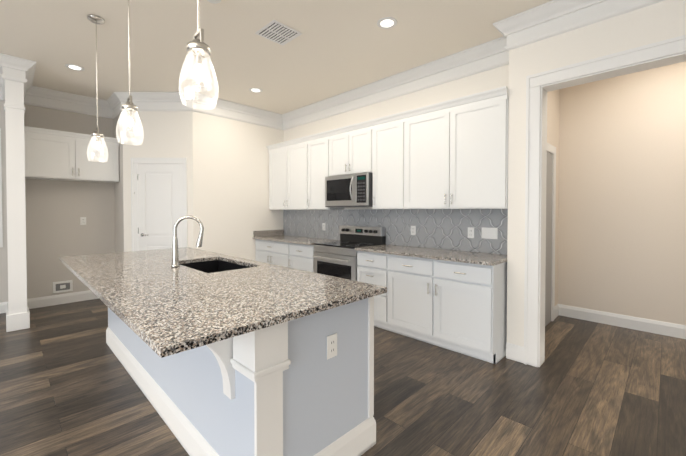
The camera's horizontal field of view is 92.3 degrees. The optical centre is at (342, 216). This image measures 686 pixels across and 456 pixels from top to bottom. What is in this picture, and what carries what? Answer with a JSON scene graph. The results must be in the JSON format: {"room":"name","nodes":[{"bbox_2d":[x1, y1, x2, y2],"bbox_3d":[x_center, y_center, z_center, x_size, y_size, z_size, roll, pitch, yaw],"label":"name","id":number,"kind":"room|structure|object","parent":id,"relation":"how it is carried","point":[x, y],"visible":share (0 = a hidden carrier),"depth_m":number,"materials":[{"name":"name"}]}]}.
{"room":"kitchen","nodes":[
{"label":"kitchen","id":0,"kind":"room"},
{"bbox_2d":[4,80,29,331],"bbox_3d":[-4.043,-0.241,4.070,1.040,3.050,0.190,1,1,45],"label":"wall column","id":1,"kind":"structure","parent":0,"point":[17,315],"depth_m":3.72,"materials":[{"name":"white paint"}]},
{"bbox_2d":[0,100,114,302],"bbox_3d":[-6.183,-0.220,2.725,0.120,3.050,7.400,1,1,45],"label":"wall","id":2,"kind":"structure","parent":0,"point":[56,210],"depth_m":4.75,"materials":[{"name":"paint"}]},
{"bbox_2d":[0,128,2,247],"bbox_3d":[-5.010,-0.363,3.856,0.080,1.560,1.420,1,1,45],"label":"window","id":3,"kind":"structure","parent":2,"relation":"in","point":[1,235],"depth_m":4.33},
{"bbox_2d":[0,302,5,313],"bbox_3d":[-6.595,1.243,2.233,0.016,0.142,6.085,1,1,45],"label":"baseboard","id":4,"kind":"structure","parent":2,"relation":"attached to","point":[3,304],"depth_m":4.36,"materials":[{"name":"white wood"}]},
{"bbox_2d":[27,290,97,308],"bbox_3d":[-3.988,1.200,4.879,0.016,0.142,1.045,1,1,45],"label":"baseboard","id":5,"kind":"structure","parent":2,"relation":"attached to","point":[38,302],"depth_m":4.77,"materials":[{"name":"white wood"}]},
{"bbox_2d":[53,280,72,292],"bbox_3d":[-4.069,1.022,4.790,0.020,0.160,0.220,1,1,45],"label":"outlet box","id":6,"kind":"object","parent":2,"relation":"attached to","point":[62,286],"visible":1,"depth_m":4.79,"materials":[{"name":"white plastic"}]},
{"bbox_2d":[24,126,119,182],"bbox_3d":[-3.842,-0.837,4.702,0.418,0.640,1.037,1,1,45],"label":"upper cabinet","id":7,"kind":"object","parent":2,"relation":"attached to","point":[50,154],"visible":0.94,"depth_m":4.54,"materials":[{"name":"white wood"}]},
{"bbox_2d":[80,217,85,224],"bbox_3d":[-3.901,0.069,4.953,0.008,0.116,0.070,1,1,45],"label":"outlet","id":8,"kind":"object","parent":2,"relation":"attached to","point":[82,220],"visible":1,"depth_m":4.95,"materials":[{"name":"white plastic"}]},
{"bbox_2d":[114,112,123,252],"bbox_3d":[-3.378,-0.258,5.072,0.580,3.050,0.120,1,1,45],"label":"wall","id":9,"kind":"structure","parent":0,"point":[119,217],"depth_m":4.98,"materials":[{"name":"paint"}]},
{"bbox_2d":[122,111,193,251],"bbox_3d":[-2.705,-0.255,4.889,1.018,3.050,0.120,0,1,0],"label":"wall","id":10,"kind":"structure","parent":0,"point":[167,134],"depth_m":4.82,"materials":[{"name":"paint"}]},
{"bbox_2d":[134,164,180,250],"bbox_3d":[-2.703,0.249,4.811,0.670,2.022,0.064,0,1,0],"label":"pantry door","id":11,"kind":"structure","parent":10,"relation":"in","point":[159,200],"depth_m":4.82,"materials":[{"name":"white wood"}]},
{"bbox_2d":[131,158,187,250],"bbox_3d":[-2.681,0.209,4.824,0.805,2.125,0.027,0,1,0],"label":"door frame","id":12,"kind":"structure","parent":10,"relation":"attached to","point":[134,209],"depth_m":4.81,"materials":[{"name":"white wood"}]},
{"bbox_2d":[193,112,283,260],"bbox_3d":[-1.677,-0.264,5.445,0.120,3.050,1.600,1,1,45],"label":"wall","id":13,"kind":"structure","parent":0,"point":[232,211],"depth_m":5.26,"materials":[{"name":"paint"}]},
{"bbox_2d":[253,229,283,236],"bbox_3d":[-1.285,0.292,5.748,0.019,0.099,0.608,1,1,45],"label":"backsplash","id":14,"kind":"structure","parent":13,"relation":"attached to","point":[264,233],"depth_m":5.70,"materials":[{"name":"grey stone"}]},
{"bbox_2d":[0,0,551,113],"bbox_3d":[-1.468,-1.773,1.985,13.000,0.080,13.000,1,1,45],"label":"ceiling","id":15,"kind":"structure","parent":0,"point":[336,47],"depth_m":3.31,"materials":[{"name":"paint"}]},
{"bbox_2d":[65,64,84,70],"bbox_3d":[-3.172,-1.760,3.903,0.184,0.005,0.184,1,1,45],"label":"recessed light","id":16,"kind":"object","parent":15,"relation":"in","point":[74,67],"visible":1,"depth_m":3.90,"materials":[{"name":"white plastic"}]},
{"bbox_2d":[87,14,107,161],"bbox_3d":[-2.182,-1.119,2.924,0.152,1.256,0.152,1,1,45],"label":"pendant light","id":17,"kind":"object","parent":15,"relation":"hanging from","point":[96,20],"visible":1,"depth_m":2.92,"materials":[{"name":"white glass"}]},
{"bbox_2d":[116,0,143,144],"bbox_3d":[-1.391,-1.106,2.145,0.152,1.256,0.152,1,1,45],"label":"pendant light","id":18,"kind":"object","parent":15,"relation":"hanging from","point":[129,107],"visible":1,"depth_m":2.14,"materials":[{"name":"white glass"}]},
{"bbox_2d":[179,0,217,108],"bbox_3d":[-0.601,-1.094,1.366,0.152,1.256,0.152,1,1,45],"label":"pendant light","id":19,"kind":"object","parent":15,"relation":"hanging from","point":[199,49],"visible":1,"depth_m":1.36,"materials":[{"name":"white glass"}]},
{"bbox_2d":[207,0,220,3],"bbox_3d":[-1.027,-1.726,2.604,0.128,0.031,0.128,1,1,45],"label":"smoke detector","id":20,"kind":"object","parent":15,"relation":"attached to","point":[214,1],"visible":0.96,"depth_m":2.63,"materials":[{"name":"white plastic"}]},
{"bbox_2d":[249,88,262,92],"bbox_3d":[-1.226,-1.772,4.639,0.184,0.005,0.184,1,1,45],"label":"recessed light","id":21,"kind":"object","parent":15,"relation":"in","point":[256,90],"visible":1,"depth_m":4.64,"materials":[{"name":"white plastic"}]},
{"bbox_2d":[255,20,301,44],"bbox_3d":[-0.614,-1.744,3.152,0.320,0.013,0.320,1,1,45],"label":"ceiling vent","id":22,"kind":"object","parent":15,"relation":"in","point":[278,32],"visible":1,"depth_m":3.13,"materials":[{"name":"grey metal"}]},
{"bbox_2d":[377,17,396,28],"bbox_3d":[0.399,-1.746,2.982,0.184,0.005,0.184,1,1,45],"label":"recessed light","id":23,"kind":"object","parent":15,"relation":"in","point":[387,22],"visible":1,"depth_m":2.97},
{"bbox_2d":[0,298,685,455],"bbox_3d":[-1.468,1.347,2.035,13.000,0.060,13.000,1,1,45],"label":"floor","id":24,"kind":"structure","parent":0,"point":[69,386],"depth_m":2.39,"materials":[{"name":"brown wood"}]},
{"bbox_2d":[106,259,375,455],"bbox_3d":[-1.210,0.868,2.539,2.938,0.882,1.070,1,1,45],"label":"kitchen island","id":25,"kind":"object","parent":24,"relation":"on","point":[217,354],"depth_m":1.65,"materials":[{"name":"paint"}]},
{"bbox_2d":[59,247,386,358],"bbox_3d":[-1.224,0.410,2.510,2.980,0.030,1.180,1,1,45],"label":"island countertop","id":26,"kind":"structure","parent":25,"relation":"on","point":[174,310],"depth_m":1.74,"materials":[{"name":"grey stone"}]},
{"bbox_2d":[171,215,203,266],"bbox_3d":[-1.244,0.192,2.609,0.205,0.401,0.210,1,1,45],"label":"faucet","id":27,"kind":"object","parent":26,"relation":"on","point":[175,258],"visible":1,"depth_m":2.56,"materials":[{"name":"silver metal"}]},
{"bbox_2d":[327,333,336,359],"bbox_3d":[-0.055,0.657,1.671,0.008,0.116,0.070,1,1,45],"label":"outlet","id":28,"kind":"object","parent":25,"relation":"attached to","point":[331,345],"visible":1,"depth_m":1.67,"materials":[{"name":"white plastic"}]},
{"bbox_2d":[255,241,292,267],"bbox_3d":[-0.915,0.821,5.406,1.035,0.882,0.588,1,1,45],"label":"base cabinet","id":29,"kind":"object","parent":24,"relation":"on","point":[280,253],"depth_m":5.14,"materials":[{"name":"wood"}]},
{"bbox_2d":[253,233,332,244],"bbox_3d":[-0.750,0.366,5.212,1.535,0.030,0.624,1,1,45],"label":"countertop","id":30,"kind":"structure","parent":29,"relation":"on","point":[292,240],"depth_m":5.04,"materials":[{"name":"grey stone"}]},
{"bbox_2d":[293,241,331,271],"bbox_3d":[-0.419,0.829,4.917,0.638,0.882,0.588,1,1,45],"label":"base cabinet","id":31,"kind":"object","parent":24,"relation":"on","point":[303,259],"depth_m":4.63,"materials":[{"name":"wood"}]},
{"bbox_2d":[312,226,385,280],"bbox_3d":[0.056,0.711,4.384,0.772,1.135,0.652,1,1,45],"label":"range","id":32,"kind":"object","parent":24,"relation":"on","point":[336,259],"visible":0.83,"depth_m":4.29,"materials":[{"name":"grey metal"}]},
{"bbox_2d":[355,249,392,331],"bbox_3d":[0.553,0.844,3.960,0.523,0.882,0.588,1,1,45],"label":"base cabinet","id":33,"kind":"object","parent":24,"relation":"on","point":[372,268],"depth_m":3.70,"materials":[{"name":"wood"}]},
{"bbox_2d":[393,257,506,363],"bbox_3d":[1.088,0.853,3.432,1.120,0.882,0.588,1,1,45],"label":"base cabinet","id":34,"kind":"object","parent":24,"relation":"on","point":[454,300],"depth_m":3.09,"materials":[{"name":"wood"}]},
{"bbox_2d":[357,245,506,264],"bbox_3d":[0.921,0.392,3.566,1.589,0.030,0.624,1,1,45],"label":"countertop","id":35,"kind":"structure","parent":34,"relation":"on","point":[466,258],"depth_m":3.37,"materials":[{"name":"grey stone"}]},
{"bbox_2d":[284,65,508,253],"bbox_3d":[0.321,-0.251,4.684,4.035,3.050,0.120,1,1,45],"label":"wall","id":36,"kind":"structure","parent":0,"point":[498,77],"depth_m":4.07,"materials":[{"name":"paint"}]},
{"bbox_2d":[268,138,309,209],"bbox_3d":[-0.782,-0.625,5.453,1.125,1.028,0.316,1,1,45],"label":"upper cabinet","id":37,"kind":"object","parent":36,"relation":"attached to","point":[289,166],"depth_m":5.31,"materials":[{"name":"white wood"}]},
{"bbox_2d":[310,134,343,209],"bbox_3d":[-0.263,-0.617,4.941,0.614,1.028,0.316,1,1,45],"label":"upper cabinet","id":38,"kind":"object","parent":36,"relation":"attached to","point":[319,147],"depth_m":4.82,"materials":[{"name":"white wood"}]},
{"bbox_2d":[330,126,365,175],"bbox_3d":[0.188,-0.839,4.493,0.792,0.568,0.316,1,1,45],"label":"upper cabinet","id":39,"kind":"object","parent":36,"relation":"attached to","point":[348,148],"depth_m":4.38,"materials":[{"name":"white wood"}]},
{"bbox_2d":[325,172,372,206],"bbox_3d":[0.134,-0.339,4.446,0.772,0.424,0.455,1,1,45],"label":"microwave","id":40,"kind":"object","parent":39,"relation":"attached to","point":[352,190],"visible":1,"depth_m":4.28,"materials":[{"name":"grey metal"}]},
{"bbox_2d":[366,118,409,208],"bbox_3d":[0.639,-0.602,4.053,0.614,1.028,0.316,1,1,45],"label":"upper cabinet","id":41,"kind":"object","parent":36,"relation":"attached to","point":[387,143],"depth_m":3.92,"materials":[{"name":"white wood"}]},
{"bbox_2d":[283,209,507,254],"bbox_3d":[0.317,0.132,4.604,3.911,0.458,0.008,1,1,45],"label":"tile backsplash","id":42,"kind":"structure","parent":36,"relation":"attached to","point":[442,228],"depth_m":4.01,"materials":[{"name":"grey tile"}]},
{"bbox_2d":[322,223,325,230],"bbox_3d":[-0.302,0.165,5.202,0.070,0.116,0.008,1,1,45],"label":"outlet","id":43,"kind":"object","parent":42,"relation":"attached to","point":[324,226],"visible":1,"depth_m":5.19,"materials":[{"name":"white plastic"}]},
{"bbox_2d":[411,226,415,234],"bbox_3d":[0.863,0.174,4.054,0.070,0.116,0.008,1,1,45],"label":"outlet","id":44,"kind":"object","parent":42,"relation":"attached to","point":[413,230],"visible":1,"depth_m":4.05,"materials":[{"name":"white plastic"}]},
{"bbox_2d":[468,227,473,237],"bbox_3d":[1.376,0.177,3.549,0.070,0.116,0.008,1,1,45],"label":"outlet","id":45,"kind":"object","parent":42,"relation":"attached to","point":[470,232],"visible":1,"depth_m":3.54,"materials":[{"name":"white plastic"}]},
{"bbox_2d":[481,227,497,238],"bbox_3d":[1.513,0.174,3.411,0.162,0.116,0.012,1,1,45],"label":"switch","id":46,"kind":"object","parent":42,"relation":"attached to","point":[489,233],"visible":1,"depth_m":3.41,"materials":[{"name":"white plastic"}]},
{"bbox_2d":[547,89,559,305],"bbox_3d":[2.206,-0.235,3.696,0.033,3.050,1.640,1,1,45],"label":"wall","id":47,"kind":"structure","parent":0,"point":[553,113],"depth_m":4.16,"materials":[{"name":"paint"}]},
{"bbox_2d":[545,143,555,325],"bbox_3d":[2.274,0.224,3.735,0.020,2.130,0.980,1,1,45],"label":"door frame","id":48,"kind":"structure","parent":47,"relation":"attached to","point":[550,236],"depth_m":3.97,"materials":[{"name":"grey wood"}]},
{"bbox_2d":[507,0,685,346],"bbox_3d":[3.373,-0.196,1.284,5.085,3.050,0.160,1,1,45],"label":"wall","id":49,"kind":"structure","parent":0,"point":[659,22],"depth_m":2.85,"materials":[{"name":"paint"}]},
{"bbox_2d":[0,0,664,129],"bbox_3d":[-1.735,-1.575,-0.135,10.200,0.244,9.600,1,1,45],"label":"crown molding","id":50,"kind":"structure","parent":49,"relation":"attached to","point":[552,18],"depth_m":3.99,"materials":[{"name":"white wood"}]},
{"bbox_2d":[410,94,508,208],"bbox_3d":[1.179,-0.594,3.521,1.181,1.028,0.316,1,1,45],"label":"upper cabinet","id":51,"kind":"object","parent":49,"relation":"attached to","point":[451,154],"depth_m":3.30,"materials":[{"name":"white wood"}]},
{"bbox_2d":[524,35,685,366],"bbox_3d":[2.339,0.051,2.301,1.884,2.522,0.208,1,1,45],"label":"door frame","id":52,"kind":"structure","parent":49,"relation":"attached to","point":[540,85],"depth_m":2.83,"materials":[{"name":"white wood"}]},
{"bbox_2d":[558,61,685,324],"bbox_3d":[4.622,-0.217,2.552,5.085,3.050,0.120,1,1,45],"label":"wall","id":53,"kind":"structure","parent":0,"point":[622,203],"depth_m":3.81,"materials":[{"name":"paint"}]},
{"bbox_2d":[556,304,685,338],"bbox_3d":[4.587,1.238,2.515,5.050,0.142,0.016,1,1,45],"label":"baseboard","id":54,"kind":"structure","parent":53,"relation":"attached to","point":[652,326],"depth_m":3.81,"materials":[{"name":"white wood"}]}
]}

